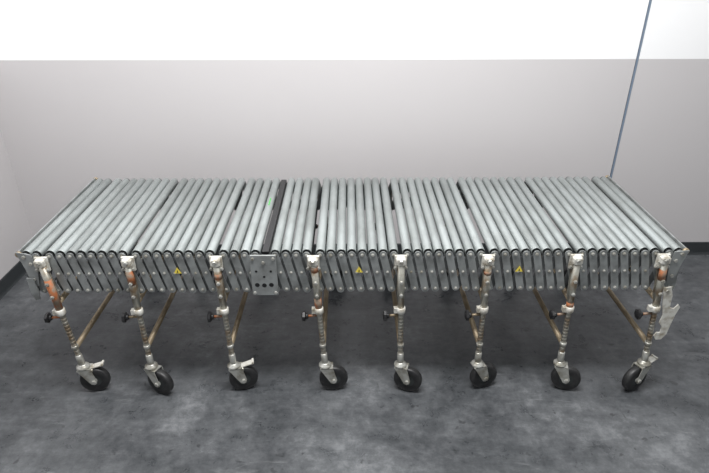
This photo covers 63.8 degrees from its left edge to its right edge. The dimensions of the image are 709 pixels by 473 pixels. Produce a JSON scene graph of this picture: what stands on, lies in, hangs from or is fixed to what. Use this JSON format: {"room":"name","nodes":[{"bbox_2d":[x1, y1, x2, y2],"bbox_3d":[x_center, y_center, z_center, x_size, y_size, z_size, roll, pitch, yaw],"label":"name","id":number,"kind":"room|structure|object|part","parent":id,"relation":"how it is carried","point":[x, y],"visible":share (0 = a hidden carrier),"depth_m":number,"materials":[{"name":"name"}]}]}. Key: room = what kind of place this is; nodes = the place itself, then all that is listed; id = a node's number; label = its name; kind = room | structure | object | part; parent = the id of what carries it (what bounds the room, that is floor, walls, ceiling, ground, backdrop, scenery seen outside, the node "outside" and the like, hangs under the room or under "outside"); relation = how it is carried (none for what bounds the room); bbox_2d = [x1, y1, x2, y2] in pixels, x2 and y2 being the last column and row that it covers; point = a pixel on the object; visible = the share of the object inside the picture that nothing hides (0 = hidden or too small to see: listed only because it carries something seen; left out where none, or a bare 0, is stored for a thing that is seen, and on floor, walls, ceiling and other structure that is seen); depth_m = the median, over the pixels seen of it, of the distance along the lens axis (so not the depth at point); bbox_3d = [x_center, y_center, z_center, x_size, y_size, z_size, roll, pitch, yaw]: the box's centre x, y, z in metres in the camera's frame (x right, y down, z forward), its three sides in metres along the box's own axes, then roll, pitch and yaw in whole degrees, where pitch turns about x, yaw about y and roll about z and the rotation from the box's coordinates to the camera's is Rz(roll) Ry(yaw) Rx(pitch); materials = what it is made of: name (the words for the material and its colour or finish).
{"room":"distribution center","nodes":[
{"label":"distribution center","id":0,"kind":"room"},
{"bbox_2d":[0,130,32,279],"bbox_3d":[-1.993,0.024,0.320,0.120,3.200,5.585,0,28,-1],"label":"wall","id":1,"kind":"structure","parent":0,"point":[15,232],"depth_m":3.23,"materials":[{"name":"paint"}]},
{"bbox_2d":[0,261,26,299],"bbox_3d":[-1.927,1.399,1.049,0.012,0.088,5.585,0,28,-1],"label":"baseboard","id":2,"kind":"structure","parent":1,"relation":"attached to","point":[18,271],"depth_m":3.24,"materials":[{"name":"grey"}]},
{"bbox_2d":[0,0,708,243],"bbox_3d":[1.202,-1.326,2.870,6.570,3.200,0.121,0,28,-1],"label":"wall","id":3,"kind":"structure","parent":0,"point":[101,89],"depth_m":3.08,"materials":[{"name":"paint"}]},
{"bbox_2d":[43,242,708,257],"bbox_3d":[1.265,0.079,3.541,6.445,0.088,0.012,0,28,-1],"label":"baseboard","id":4,"kind":"structure","parent":3,"relation":"attached to","point":[696,248],"depth_m":3.54,"materials":[{"name":"grey"}]},
{"bbox_2d":[0,255,708,472],"bbox_3d":[1.231,1.438,1.175,6.570,0.100,5.705,0,28,-1],"label":"floor","id":5,"kind":"structure","parent":0,"point":[286,422],"depth_m":2.52,"materials":[{"name":"concrete"}]},
{"bbox_2d":[15,175,689,393],"bbox_3d":[-0.004,0.168,2.735,2.644,0.686,0.962,0,28,-1],"label":"conveyor","id":6,"kind":"object","parent":5,"relation":"on","point":[595,216],"visible":1,"depth_m":2.37,"materials":[{"name":"grey metal"}]},
{"bbox_3d":[-1.279,0.211,2.272,0.034,0.105,0.004,0,28,-1],"label":"latch plate","id":7,"kind":"part","parent":6,"relation":"part of","materials":[{"name":"metal"}]},
{"bbox_3d":[-0.358,0.156,2.254,0.104,0.186,0.010,0,28,-1],"label":"connector plate","id":8,"kind":"part","parent":6,"relation":"part of","materials":[{"name":"grey metal"}]},
{"bbox_3d":[1.277,0.308,2.341,0.090,0.262,0.044,0,28,-1],"label":"hook plate","id":9,"kind":"part","parent":6,"relation":"part of","materials":[{"name":"metal"}]}
]}

